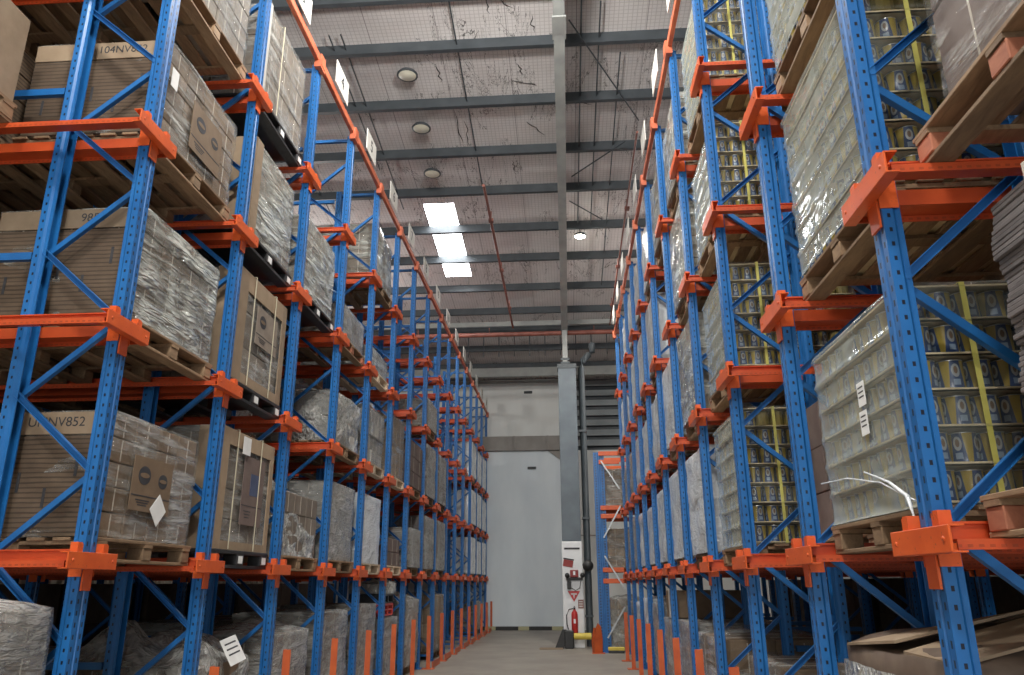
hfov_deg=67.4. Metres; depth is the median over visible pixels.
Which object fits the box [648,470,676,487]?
pallet
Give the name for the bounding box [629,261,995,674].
frame
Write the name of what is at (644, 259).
load
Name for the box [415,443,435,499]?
load
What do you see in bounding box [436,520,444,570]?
load
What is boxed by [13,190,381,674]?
frame
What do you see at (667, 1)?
sign
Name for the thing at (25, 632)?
load
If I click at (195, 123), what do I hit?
load
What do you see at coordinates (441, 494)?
load
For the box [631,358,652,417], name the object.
load
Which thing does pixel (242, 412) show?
load
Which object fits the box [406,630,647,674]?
floor
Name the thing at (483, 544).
load
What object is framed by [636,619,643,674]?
guard
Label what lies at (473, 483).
pallet
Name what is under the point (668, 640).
load
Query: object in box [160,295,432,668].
frame
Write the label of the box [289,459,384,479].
pallet
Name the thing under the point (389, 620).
load
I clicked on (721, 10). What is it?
tray
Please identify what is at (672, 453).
pallet
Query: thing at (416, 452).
stack
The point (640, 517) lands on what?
load
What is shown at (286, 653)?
guard
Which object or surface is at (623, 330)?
load
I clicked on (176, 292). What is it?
load
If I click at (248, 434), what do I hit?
pallet
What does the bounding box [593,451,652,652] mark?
rack
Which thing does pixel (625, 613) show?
guard
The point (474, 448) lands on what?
load
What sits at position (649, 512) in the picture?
load
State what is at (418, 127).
lamp
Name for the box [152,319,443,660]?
frame
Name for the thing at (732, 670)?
guard
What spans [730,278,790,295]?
tray
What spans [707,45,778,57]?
tray
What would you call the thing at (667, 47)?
beam
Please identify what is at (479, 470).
load
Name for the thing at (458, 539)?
load
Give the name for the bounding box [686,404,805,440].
pallet
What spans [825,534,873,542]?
pallet
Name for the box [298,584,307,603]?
stack
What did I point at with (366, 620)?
load
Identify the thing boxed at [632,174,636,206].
sign
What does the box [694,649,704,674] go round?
guard
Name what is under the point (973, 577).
stack
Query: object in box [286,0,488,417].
beam
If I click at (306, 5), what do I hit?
number sign
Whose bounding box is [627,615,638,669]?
guard
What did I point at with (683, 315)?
pallet
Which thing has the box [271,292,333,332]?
pallet
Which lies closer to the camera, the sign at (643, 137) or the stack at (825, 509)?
the stack at (825, 509)
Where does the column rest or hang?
on the floor
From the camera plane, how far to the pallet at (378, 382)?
11.81 m
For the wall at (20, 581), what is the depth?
16.26 m
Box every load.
[0,207,219,366]
[0,411,196,544]
[0,599,53,674]
[20,40,234,207]
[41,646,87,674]
[76,620,248,674]
[82,0,250,66]
[122,265,287,405]
[125,618,231,635]
[128,406,252,433]
[156,424,274,552]
[183,136,293,270]
[203,4,304,153]
[212,617,308,674]
[232,609,347,674]
[252,388,360,453]
[259,214,334,319]
[265,479,316,557]
[279,603,376,674]
[287,480,354,561]
[294,403,384,467]
[295,379,346,390]
[299,301,364,357]
[300,345,386,383]
[316,224,391,301]
[347,591,418,667]
[349,492,380,563]
[372,615,397,674]
[375,411,403,481]
[380,398,436,435]
[380,515,433,569]
[380,527,420,567]
[395,592,443,651]
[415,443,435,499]
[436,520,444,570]
[437,454,446,506]
[439,442,476,479]
[445,601,480,630]
[450,537,475,573]
[451,489,475,525]
[477,452,481,485]
[477,494,481,528]
[477,541,480,573]
[482,458,485,490]
[482,500,485,531]
[482,542,485,574]
[604,468,622,505]
[607,528,625,566]
[610,594,638,651]
[621,395,645,437]
[622,319,631,368]
[624,466,627,500]
[627,289,638,348]
[627,529,630,568]
[629,452,633,493]
[630,600,638,637]
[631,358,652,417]
[632,514,639,567]
[633,262,646,324]
[635,438,662,487]
[636,601,639,618]
[637,335,651,400]
[638,513,651,566]
[641,225,657,295]
[642,420,674,476]
[643,595,665,665]
[645,292,678,378]
[647,507,654,564]
[650,162,670,256]
[651,394,693,466]
[652,602,666,673]
[657,490,676,562]
[662,358,714,450]
[663,91,704,208]
[664,616,742,674]
[669,193,716,314]
[669,470,694,559]
[676,312,785,428]
[678,619,779,674]
[681,0,778,142]
[685,444,781,555]
[691,120,799,263]
[698,629,814,674]
[702,262,855,397]
[712,406,805,549]
[749,656,837,674]
[765,0,806,76]
[780,0,1004,278]
[811,282,1023,525]
[837,663,847,674]
[930,0,1023,114]
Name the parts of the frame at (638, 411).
rail, rail, rail, rail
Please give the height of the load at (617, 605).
1.220 m
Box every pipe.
[482,184,513,328]
[578,342,594,646]
[609,131,637,325]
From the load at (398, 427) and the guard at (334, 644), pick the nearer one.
the guard at (334, 644)
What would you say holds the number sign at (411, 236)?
on the beam at (320, 62)
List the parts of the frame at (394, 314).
rail, rail, rail, rail, rail, rail, rail, rail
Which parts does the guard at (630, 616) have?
post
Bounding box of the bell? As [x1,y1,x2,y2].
[582,560,593,570]
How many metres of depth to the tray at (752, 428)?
6.04 m
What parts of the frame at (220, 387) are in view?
rail, rail, rail, rail, rail, rail, rail, rail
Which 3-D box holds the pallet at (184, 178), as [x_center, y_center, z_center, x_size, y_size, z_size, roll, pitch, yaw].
[-2.956,-1.183,5.941,1.080,0.140,1.200,-1,-18,4]
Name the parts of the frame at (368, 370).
rail, rail, rail, rail, rail, rail, rail, rail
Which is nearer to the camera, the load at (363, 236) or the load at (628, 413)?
the load at (363, 236)
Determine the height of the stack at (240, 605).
1.336 m
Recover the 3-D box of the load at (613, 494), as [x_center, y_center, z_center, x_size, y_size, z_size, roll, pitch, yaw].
[2.607,3.608,18.445,0.872,0.915,0.803,-1,-18,4]
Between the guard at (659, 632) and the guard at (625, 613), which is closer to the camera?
the guard at (659, 632)
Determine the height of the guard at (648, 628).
0.900 m
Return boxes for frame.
[0,0,180,674]
[0,0,272,674]
[0,64,320,674]
[11,136,355,674]
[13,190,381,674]
[19,233,402,674]
[49,267,418,674]
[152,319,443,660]
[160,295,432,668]
[170,339,452,654]
[242,356,460,648]
[280,406,484,632]
[287,371,468,643]
[301,415,488,626]
[362,384,474,639]
[376,395,479,635]
[614,335,916,653]
[618,315,848,660]
[623,290,1018,668]
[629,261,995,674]
[635,226,1023,674]
[644,182,1023,672]
[654,125,1023,674]
[668,50,1023,674]
[690,0,1023,674]
[739,0,1023,674]
[835,0,1023,674]
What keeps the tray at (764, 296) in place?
on the load at (752, 350)
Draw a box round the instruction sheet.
[578,600,583,607]
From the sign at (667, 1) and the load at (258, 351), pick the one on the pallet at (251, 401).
the load at (258, 351)
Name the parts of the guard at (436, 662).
post, toe rail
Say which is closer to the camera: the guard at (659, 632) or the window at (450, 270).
the guard at (659, 632)
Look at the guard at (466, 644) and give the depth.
18.22 m
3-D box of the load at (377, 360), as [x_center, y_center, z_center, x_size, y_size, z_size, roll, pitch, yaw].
[-2.539,0.399,11.720,1.063,0.366,1.155,-1,-18,4]
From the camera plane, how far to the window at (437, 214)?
17.82 m
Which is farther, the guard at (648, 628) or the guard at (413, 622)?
the guard at (413, 622)
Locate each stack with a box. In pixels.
[0,52,91,211]
[0,405,44,411]
[0,584,61,645]
[20,5,59,46]
[31,366,158,406]
[52,584,133,645]
[129,584,187,620]
[186,615,231,618]
[215,584,225,614]
[233,584,262,613]
[276,584,291,608]
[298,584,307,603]
[325,583,333,602]
[378,538,398,565]
[381,440,422,491]
[774,580,793,631]
[789,580,806,634]
[806,395,844,537]
[843,579,881,641]
[875,578,923,630]
[928,275,1005,284]
[973,577,981,617]
[990,576,1023,614]
[991,161,1023,392]
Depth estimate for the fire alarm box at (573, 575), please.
18.57 m
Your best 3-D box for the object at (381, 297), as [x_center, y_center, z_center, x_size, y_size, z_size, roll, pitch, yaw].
[-2.548,-0.680,12.065,1.080,0.140,1.200,-1,-18,4]
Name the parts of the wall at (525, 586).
panel, panel, panel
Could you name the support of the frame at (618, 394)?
on the floor
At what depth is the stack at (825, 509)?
5.27 m
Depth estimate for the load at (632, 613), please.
16.10 m
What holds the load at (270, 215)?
on the pallet at (259, 262)
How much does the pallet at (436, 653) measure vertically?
0.140 m
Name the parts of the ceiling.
sag rod, sag rod, sag rod, tie rod, splice plate, sag rod, bracing rod, sag rod, bracing rod, bracing rod, sag rod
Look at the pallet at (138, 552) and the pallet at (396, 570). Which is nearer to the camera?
the pallet at (138, 552)
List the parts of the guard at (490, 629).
post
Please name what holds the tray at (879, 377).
on the load at (978, 398)
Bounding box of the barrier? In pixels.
[555,629,591,648]
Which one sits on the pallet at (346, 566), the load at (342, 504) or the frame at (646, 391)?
the load at (342, 504)
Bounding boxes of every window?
[423,203,458,225]
[433,234,465,255]
[442,263,471,276]
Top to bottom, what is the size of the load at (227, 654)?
1.061 m
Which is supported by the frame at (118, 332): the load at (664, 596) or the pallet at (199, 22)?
the pallet at (199, 22)
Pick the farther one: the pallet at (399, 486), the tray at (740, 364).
the pallet at (399, 486)
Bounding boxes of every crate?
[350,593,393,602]
[376,603,392,616]
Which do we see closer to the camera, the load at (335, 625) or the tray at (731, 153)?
the tray at (731, 153)
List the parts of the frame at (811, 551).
rail, rail, rail, rail, rail, rail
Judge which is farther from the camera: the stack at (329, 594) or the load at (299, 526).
the stack at (329, 594)
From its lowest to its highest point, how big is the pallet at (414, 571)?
0.140 m
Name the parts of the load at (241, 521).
printed panel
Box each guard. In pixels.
[209,666,219,674]
[281,649,290,674]
[329,638,337,674]
[364,630,371,674]
[390,624,396,674]
[410,619,415,674]
[421,616,439,669]
[439,613,450,660]
[450,610,460,654]
[460,608,468,648]
[467,606,475,643]
[474,605,481,639]
[480,604,486,635]
[483,602,491,632]
[490,601,493,626]
[592,623,604,653]
[622,612,631,661]
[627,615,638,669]
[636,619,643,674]
[645,623,652,674]
[657,629,664,674]
[672,638,681,674]
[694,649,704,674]
[728,666,739,674]
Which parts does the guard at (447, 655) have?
post, toe rail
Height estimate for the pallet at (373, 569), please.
0.140 m
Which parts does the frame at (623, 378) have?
rail, rail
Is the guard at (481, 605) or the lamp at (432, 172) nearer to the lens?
the lamp at (432, 172)
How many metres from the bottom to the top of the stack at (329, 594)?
1.336 m
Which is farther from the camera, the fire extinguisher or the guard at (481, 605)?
the guard at (481, 605)
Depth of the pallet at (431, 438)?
16.31 m
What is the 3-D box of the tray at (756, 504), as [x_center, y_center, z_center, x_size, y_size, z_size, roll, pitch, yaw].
[2.357,1.417,6.374,1.000,0.028,1.140,-1,-18,4]
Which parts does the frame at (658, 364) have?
rail, rail, rail, rail, rail, rail, rail, rail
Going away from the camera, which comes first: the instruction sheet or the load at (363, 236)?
the load at (363, 236)
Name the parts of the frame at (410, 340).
rail, rail, rail, rail, rail, rail, rail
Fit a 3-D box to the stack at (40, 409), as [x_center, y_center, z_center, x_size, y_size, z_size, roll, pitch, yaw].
[-5.573,0.504,8.749,1.011,1.116,1.114,-1,-18,4]
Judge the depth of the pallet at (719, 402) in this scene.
7.00 m
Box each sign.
[298,0,312,25]
[335,59,348,105]
[366,128,376,165]
[390,181,397,212]
[408,223,414,249]
[423,257,428,279]
[436,284,439,305]
[446,309,449,327]
[455,328,458,344]
[463,346,465,361]
[616,281,618,301]
[621,252,623,276]
[626,217,629,244]
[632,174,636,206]
[641,120,645,158]
[651,49,657,96]
[666,0,670,12]
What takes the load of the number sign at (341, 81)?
on the beam at (320, 62)
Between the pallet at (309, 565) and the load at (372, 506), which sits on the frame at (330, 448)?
the pallet at (309, 565)
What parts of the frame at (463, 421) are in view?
rail, rail, rail, rail, rail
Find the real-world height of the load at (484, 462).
1.010 m
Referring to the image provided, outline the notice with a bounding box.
[563,558,573,567]
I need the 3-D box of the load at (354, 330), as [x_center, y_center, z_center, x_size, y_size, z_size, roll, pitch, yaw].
[-2.644,-0.093,10.302,1.060,0.438,1.156,-1,-18,4]
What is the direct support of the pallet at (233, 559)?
on the frame at (220, 387)
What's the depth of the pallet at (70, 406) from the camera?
7.05 m
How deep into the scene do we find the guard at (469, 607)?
19.67 m
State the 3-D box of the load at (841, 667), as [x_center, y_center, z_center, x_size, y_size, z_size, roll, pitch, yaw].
[2.639,2.371,4.468,1.060,0.819,1.160,-1,-18,4]
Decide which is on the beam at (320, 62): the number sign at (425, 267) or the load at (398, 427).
the number sign at (425, 267)
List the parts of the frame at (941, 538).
rail, rail, rail, rail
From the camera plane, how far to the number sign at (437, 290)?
16.68 m
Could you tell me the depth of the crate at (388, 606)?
12.03 m
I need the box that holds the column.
[557,330,584,647]
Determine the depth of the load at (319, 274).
8.82 m
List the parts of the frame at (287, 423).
rail, rail, rail, rail, rail, rail, rail, rail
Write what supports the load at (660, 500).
on the pallet
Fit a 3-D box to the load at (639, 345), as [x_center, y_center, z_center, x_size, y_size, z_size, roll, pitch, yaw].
[2.711,0.397,12.995,1.078,1.094,1.188,-1,-18,4]
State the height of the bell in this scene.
0.266 m
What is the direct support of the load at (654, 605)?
on the pallet
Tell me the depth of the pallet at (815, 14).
4.39 m
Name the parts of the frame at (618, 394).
rail, rail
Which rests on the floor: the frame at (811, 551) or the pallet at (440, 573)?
the frame at (811, 551)
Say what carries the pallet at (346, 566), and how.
on the frame at (330, 448)
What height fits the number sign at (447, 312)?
0.320 m
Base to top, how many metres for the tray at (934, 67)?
0.028 m
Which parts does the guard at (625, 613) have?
post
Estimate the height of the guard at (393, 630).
0.900 m
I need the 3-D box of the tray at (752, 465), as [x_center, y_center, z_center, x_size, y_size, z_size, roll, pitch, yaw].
[2.356,1.137,6.464,1.000,0.028,1.140,-1,-18,4]
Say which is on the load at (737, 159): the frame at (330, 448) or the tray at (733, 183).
the tray at (733, 183)
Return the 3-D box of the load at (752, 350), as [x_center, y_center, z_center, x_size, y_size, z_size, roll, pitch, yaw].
[2.347,-0.036,6.840,1.067,0.902,1.209,-1,-18,4]
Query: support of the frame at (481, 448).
on the floor
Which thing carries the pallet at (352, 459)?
on the frame at (330, 448)
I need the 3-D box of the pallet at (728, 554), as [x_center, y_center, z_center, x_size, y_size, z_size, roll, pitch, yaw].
[2.379,1.778,6.257,1.080,0.140,1.200,-1,-18,4]
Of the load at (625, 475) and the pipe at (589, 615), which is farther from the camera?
the pipe at (589, 615)
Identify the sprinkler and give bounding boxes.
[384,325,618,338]
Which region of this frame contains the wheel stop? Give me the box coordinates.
[608,647,624,652]
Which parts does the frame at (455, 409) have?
rail, rail, rail, rail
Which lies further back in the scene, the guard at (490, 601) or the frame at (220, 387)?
the guard at (490, 601)
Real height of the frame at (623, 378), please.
7.198 m
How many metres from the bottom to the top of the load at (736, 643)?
0.923 m
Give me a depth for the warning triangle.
18.53 m
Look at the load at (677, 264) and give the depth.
8.65 m
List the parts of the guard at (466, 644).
post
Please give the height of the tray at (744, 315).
0.028 m
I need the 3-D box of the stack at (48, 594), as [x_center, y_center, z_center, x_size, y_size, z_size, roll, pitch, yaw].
[-5.559,3.233,7.874,1.010,1.336,1.111,-1,-18,4]
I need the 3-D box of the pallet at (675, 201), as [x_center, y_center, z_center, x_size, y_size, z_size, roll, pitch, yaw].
[2.462,-1.707,8.945,1.080,0.140,1.200,-1,-18,4]
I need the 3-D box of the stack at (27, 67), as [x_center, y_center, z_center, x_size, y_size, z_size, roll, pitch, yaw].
[-4.120,-1.603,6.161,1.016,0.798,1.118,-1,-18,4]
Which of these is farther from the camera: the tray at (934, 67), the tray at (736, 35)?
the tray at (736, 35)
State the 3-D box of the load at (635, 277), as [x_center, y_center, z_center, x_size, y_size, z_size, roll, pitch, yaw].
[2.704,-0.868,13.396,1.068,0.972,1.167,-1,-18,4]
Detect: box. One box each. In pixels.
[0,0,30,101]
[349,578,395,593]
[565,570,584,590]
[666,590,742,618]
[844,610,1023,674]
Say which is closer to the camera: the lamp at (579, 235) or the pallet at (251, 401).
the pallet at (251, 401)
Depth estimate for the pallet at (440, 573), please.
16.91 m
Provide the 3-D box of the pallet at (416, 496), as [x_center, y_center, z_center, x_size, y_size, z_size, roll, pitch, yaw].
[-2.327,2.857,14.074,1.080,0.140,1.200,-1,-18,4]
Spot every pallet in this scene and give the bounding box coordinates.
[0,91,16,122]
[0,138,81,220]
[0,316,212,383]
[0,348,70,384]
[0,378,163,421]
[0,537,190,565]
[12,132,230,223]
[17,4,77,63]
[56,0,247,79]
[119,376,279,421]
[130,415,255,438]
[151,548,266,569]
[181,228,291,287]
[210,93,301,166]
[221,555,317,571]
[261,440,358,465]
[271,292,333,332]
[283,336,364,366]
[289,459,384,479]
[300,560,352,572]
[302,373,388,392]
[333,474,403,490]
[341,563,379,574]
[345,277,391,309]
[353,486,419,499]
[376,496,432,507]
[387,565,400,575]
[394,504,443,513]
[396,663,414,674]
[404,425,434,441]
[407,567,417,575]
[420,650,438,658]
[422,569,431,576]
[436,570,442,576]
[448,475,474,484]
[635,415,646,424]
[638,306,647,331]
[642,396,654,407]
[646,270,672,302]
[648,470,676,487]
[651,371,663,386]
[656,223,672,266]
[657,454,692,475]
[669,160,698,218]
[669,434,712,460]
[677,282,714,324]
[677,557,696,565]
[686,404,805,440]
[687,72,797,153]
[695,552,723,568]
[698,212,807,276]
[709,365,824,412]
[722,543,791,565]
[774,0,835,93]
[799,176,1010,300]
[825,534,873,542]
[831,504,987,554]
[912,0,1023,162]
[979,487,1023,538]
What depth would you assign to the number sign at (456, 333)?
19.52 m
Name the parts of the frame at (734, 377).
rail, rail, rail, rail, rail, rail, rail, rail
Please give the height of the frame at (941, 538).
7.198 m
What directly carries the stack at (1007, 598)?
on the pallet
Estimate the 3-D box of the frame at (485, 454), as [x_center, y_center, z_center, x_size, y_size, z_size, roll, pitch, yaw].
[-4.129,6.276,26.520,6.666,7.198,0.470,-1,-18,4]
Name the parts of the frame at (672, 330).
rail, rail, rail, rail, rail, rail, rail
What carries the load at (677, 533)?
on the pallet
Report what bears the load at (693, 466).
on the pallet
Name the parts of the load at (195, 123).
printed panel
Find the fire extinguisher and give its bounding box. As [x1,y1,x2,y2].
[566,606,577,632]
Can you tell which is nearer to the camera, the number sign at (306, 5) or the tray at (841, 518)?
the tray at (841, 518)
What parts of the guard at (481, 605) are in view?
post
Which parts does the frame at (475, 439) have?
rail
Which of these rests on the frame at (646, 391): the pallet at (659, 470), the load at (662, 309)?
the pallet at (659, 470)
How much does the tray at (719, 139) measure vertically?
0.028 m
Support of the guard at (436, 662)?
on the floor
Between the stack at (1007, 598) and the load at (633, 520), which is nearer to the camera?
the stack at (1007, 598)
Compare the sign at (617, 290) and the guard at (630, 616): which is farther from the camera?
the sign at (617, 290)
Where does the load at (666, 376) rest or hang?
on the pallet
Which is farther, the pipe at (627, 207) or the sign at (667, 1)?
the pipe at (627, 207)
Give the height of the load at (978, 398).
0.964 m
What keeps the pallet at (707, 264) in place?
on the frame at (701, 416)
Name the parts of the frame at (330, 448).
rail, rail, rail, rail, rail, rail, rail, rail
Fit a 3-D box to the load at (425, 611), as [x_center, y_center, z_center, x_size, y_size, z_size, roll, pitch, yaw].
[-2.041,5.973,16.212,1.058,1.175,1.163,-1,-18,4]
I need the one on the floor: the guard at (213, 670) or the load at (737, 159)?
the guard at (213, 670)
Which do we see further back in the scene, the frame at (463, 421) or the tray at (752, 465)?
the frame at (463, 421)
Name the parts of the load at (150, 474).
printed panel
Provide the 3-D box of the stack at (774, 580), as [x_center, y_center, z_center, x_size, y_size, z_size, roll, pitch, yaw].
[6.013,5.697,15.789,1.012,1.356,1.111,-1,-18,4]
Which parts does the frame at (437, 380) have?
rail, rail, rail, rail, rail, rail, rail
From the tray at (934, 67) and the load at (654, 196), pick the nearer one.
the tray at (934, 67)
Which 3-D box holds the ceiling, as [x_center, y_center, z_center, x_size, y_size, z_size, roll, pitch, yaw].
[0.492,-5.375,11.368,19.000,4.250,36.400,-1,-18,4]
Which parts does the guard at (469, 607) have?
post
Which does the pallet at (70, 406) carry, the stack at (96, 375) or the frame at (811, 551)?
the stack at (96, 375)
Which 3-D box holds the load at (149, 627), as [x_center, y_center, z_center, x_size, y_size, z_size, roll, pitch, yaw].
[-3.956,3.851,9.139,1.062,0.918,1.164,-1,-18,4]
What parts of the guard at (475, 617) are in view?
post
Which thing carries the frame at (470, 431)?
on the floor
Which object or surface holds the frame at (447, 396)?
on the floor
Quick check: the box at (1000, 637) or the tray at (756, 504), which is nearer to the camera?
the box at (1000, 637)
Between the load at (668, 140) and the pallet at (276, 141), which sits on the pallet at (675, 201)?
the load at (668, 140)
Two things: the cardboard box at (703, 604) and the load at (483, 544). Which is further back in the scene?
the load at (483, 544)
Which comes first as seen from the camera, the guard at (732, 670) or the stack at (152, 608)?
the guard at (732, 670)
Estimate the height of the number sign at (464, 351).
0.320 m
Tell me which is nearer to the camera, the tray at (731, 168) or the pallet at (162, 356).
the pallet at (162, 356)
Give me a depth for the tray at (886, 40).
3.83 m
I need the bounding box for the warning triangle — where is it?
[568,591,579,600]
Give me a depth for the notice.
18.76 m
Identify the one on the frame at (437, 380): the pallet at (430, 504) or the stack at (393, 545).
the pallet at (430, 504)
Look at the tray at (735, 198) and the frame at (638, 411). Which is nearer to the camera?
the tray at (735, 198)
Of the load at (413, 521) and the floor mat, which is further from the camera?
the floor mat
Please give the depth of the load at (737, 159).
6.82 m
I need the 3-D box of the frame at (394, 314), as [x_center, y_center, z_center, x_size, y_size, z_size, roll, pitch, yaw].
[-5.166,1.714,12.268,6.666,7.198,0.470,-1,-18,4]
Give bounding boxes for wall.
[0,477,294,583]
[289,379,849,629]
[850,574,1023,578]
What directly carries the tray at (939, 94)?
on the load at (825, 163)
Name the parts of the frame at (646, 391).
rail, rail, rail, rail, rail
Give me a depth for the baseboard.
25.09 m
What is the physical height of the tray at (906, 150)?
0.028 m
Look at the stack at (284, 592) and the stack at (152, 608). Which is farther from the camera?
the stack at (284, 592)
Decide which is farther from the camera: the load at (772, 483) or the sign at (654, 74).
the sign at (654, 74)
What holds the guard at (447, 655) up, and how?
on the floor
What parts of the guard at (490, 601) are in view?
post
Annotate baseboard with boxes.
[483,626,563,629]
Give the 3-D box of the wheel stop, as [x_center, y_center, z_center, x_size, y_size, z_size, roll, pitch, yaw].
[2.279,6.822,16.743,0.360,0.126,0.120,-1,-18,4]
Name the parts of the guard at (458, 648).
post, toe rail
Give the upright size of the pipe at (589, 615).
7.580 m
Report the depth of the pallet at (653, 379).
11.84 m
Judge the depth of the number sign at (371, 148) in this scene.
11.05 m
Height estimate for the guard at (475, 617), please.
0.900 m
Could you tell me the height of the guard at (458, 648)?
0.900 m
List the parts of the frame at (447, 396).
rail, rail, rail, rail, rail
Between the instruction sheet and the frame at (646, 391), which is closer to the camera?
the frame at (646, 391)
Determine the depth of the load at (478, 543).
23.67 m
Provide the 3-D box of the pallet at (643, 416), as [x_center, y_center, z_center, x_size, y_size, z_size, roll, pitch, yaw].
[2.884,1.439,14.222,1.080,0.140,1.200,-1,-18,4]
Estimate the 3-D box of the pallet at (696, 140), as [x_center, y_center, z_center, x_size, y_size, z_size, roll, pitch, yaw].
[2.358,-2.163,7.520,1.080,0.140,1.200,-1,-18,4]
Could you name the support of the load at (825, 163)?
on the pallet at (852, 247)
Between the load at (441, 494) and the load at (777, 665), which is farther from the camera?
the load at (441, 494)
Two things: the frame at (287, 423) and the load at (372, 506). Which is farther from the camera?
the load at (372, 506)
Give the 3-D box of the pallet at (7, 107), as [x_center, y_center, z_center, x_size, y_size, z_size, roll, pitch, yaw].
[-3.851,-1.634,4.519,1.080,0.140,1.200,-1,-18,4]
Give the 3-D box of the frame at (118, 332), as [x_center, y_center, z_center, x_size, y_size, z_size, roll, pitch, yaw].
[-5.685,-0.567,5.142,6.666,7.198,0.470,-1,-18,4]
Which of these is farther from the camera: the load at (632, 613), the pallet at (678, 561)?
the load at (632, 613)
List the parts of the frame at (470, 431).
rail, rail, rail, rail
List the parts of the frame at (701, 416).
rail, rail, rail, rail, rail, rail, rail, rail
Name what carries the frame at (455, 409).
on the floor
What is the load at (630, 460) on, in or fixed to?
on the pallet
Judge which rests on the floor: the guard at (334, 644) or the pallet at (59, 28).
the guard at (334, 644)
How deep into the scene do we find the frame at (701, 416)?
7.27 m
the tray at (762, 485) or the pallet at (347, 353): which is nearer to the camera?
the tray at (762, 485)
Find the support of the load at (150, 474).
on the pallet at (138, 552)
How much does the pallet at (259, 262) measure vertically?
0.140 m
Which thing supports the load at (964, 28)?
on the pallet at (974, 111)
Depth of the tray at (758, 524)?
5.82 m
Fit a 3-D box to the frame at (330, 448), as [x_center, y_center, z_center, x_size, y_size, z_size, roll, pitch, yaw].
[-5.374,0.801,9.418,6.666,7.198,0.470,-1,-18,4]
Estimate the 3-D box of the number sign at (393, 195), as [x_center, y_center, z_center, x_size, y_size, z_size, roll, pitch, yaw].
[-1.924,-2.284,12.501,0.014,0.320,0.520,-1,-18,4]
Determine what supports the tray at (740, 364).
on the load at (752, 350)
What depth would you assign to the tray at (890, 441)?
3.27 m
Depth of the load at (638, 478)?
14.02 m
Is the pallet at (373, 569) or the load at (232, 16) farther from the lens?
the pallet at (373, 569)
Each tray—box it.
[690,32,759,102]
[701,136,789,176]
[701,164,791,211]
[703,7,756,20]
[704,73,749,139]
[705,19,757,31]
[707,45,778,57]
[711,345,823,382]
[711,363,820,397]
[718,149,791,164]
[720,179,777,194]
[722,194,779,203]
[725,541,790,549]
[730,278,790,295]
[730,462,792,481]
[732,292,853,311]
[735,312,764,323]
[735,329,839,346]
[745,425,788,443]
[746,443,790,462]
[750,482,794,498]
[752,501,797,515]
[754,521,799,531]
[789,34,937,166]
[792,61,942,188]
[795,88,948,210]
[798,118,922,232]
[802,143,1003,253]
[804,177,993,275]
[821,350,1020,414]
[824,316,1014,387]
[825,386,1023,441]
[828,423,1023,469]
[836,500,982,525]
[839,461,1023,496]
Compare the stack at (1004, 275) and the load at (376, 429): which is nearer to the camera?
the stack at (1004, 275)
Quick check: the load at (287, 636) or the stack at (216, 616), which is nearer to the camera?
the load at (287, 636)
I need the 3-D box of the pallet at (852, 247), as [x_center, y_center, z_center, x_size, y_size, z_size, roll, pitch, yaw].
[2.164,-0.451,3.829,1.080,0.140,1.200,-1,-18,4]
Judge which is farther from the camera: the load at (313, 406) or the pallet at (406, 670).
the pallet at (406, 670)
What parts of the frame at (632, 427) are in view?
rail, rail, rail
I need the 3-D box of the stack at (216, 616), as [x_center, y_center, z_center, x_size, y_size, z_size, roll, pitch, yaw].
[-3.853,4.315,10.562,1.016,0.898,1.116,-1,-18,4]
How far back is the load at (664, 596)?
13.29 m
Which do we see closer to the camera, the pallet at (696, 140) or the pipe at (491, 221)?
the pallet at (696, 140)
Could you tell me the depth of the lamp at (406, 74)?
13.38 m
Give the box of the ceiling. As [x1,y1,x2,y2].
[250,0,691,380]
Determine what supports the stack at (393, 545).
on the pallet
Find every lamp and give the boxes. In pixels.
[397,67,417,81]
[412,122,430,133]
[424,167,440,177]
[574,230,585,238]
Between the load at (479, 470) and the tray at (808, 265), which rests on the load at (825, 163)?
the tray at (808, 265)
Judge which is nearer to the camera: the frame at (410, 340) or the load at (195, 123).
the load at (195, 123)
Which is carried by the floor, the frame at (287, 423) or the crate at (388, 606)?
the frame at (287, 423)
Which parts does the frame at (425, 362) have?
rail, rail, rail, rail, rail, rail, rail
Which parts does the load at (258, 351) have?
printed panel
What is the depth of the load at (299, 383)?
14.24 m
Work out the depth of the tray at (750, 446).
6.01 m
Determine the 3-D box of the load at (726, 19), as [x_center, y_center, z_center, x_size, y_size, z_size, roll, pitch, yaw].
[2.335,-2.731,7.703,1.068,1.049,1.212,-1,-18,4]
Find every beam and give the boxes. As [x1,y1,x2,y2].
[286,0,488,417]
[612,0,680,339]
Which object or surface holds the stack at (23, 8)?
on the pallet at (59, 28)
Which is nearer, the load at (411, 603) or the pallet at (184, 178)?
the pallet at (184, 178)
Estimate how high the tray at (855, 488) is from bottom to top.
0.028 m
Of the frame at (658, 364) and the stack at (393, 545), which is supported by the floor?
the frame at (658, 364)
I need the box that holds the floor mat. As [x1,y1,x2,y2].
[540,648,562,649]
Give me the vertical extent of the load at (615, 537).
0.894 m
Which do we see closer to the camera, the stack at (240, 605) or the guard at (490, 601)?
the stack at (240, 605)
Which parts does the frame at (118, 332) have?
rail, rail, rail, rail, rail, rail, rail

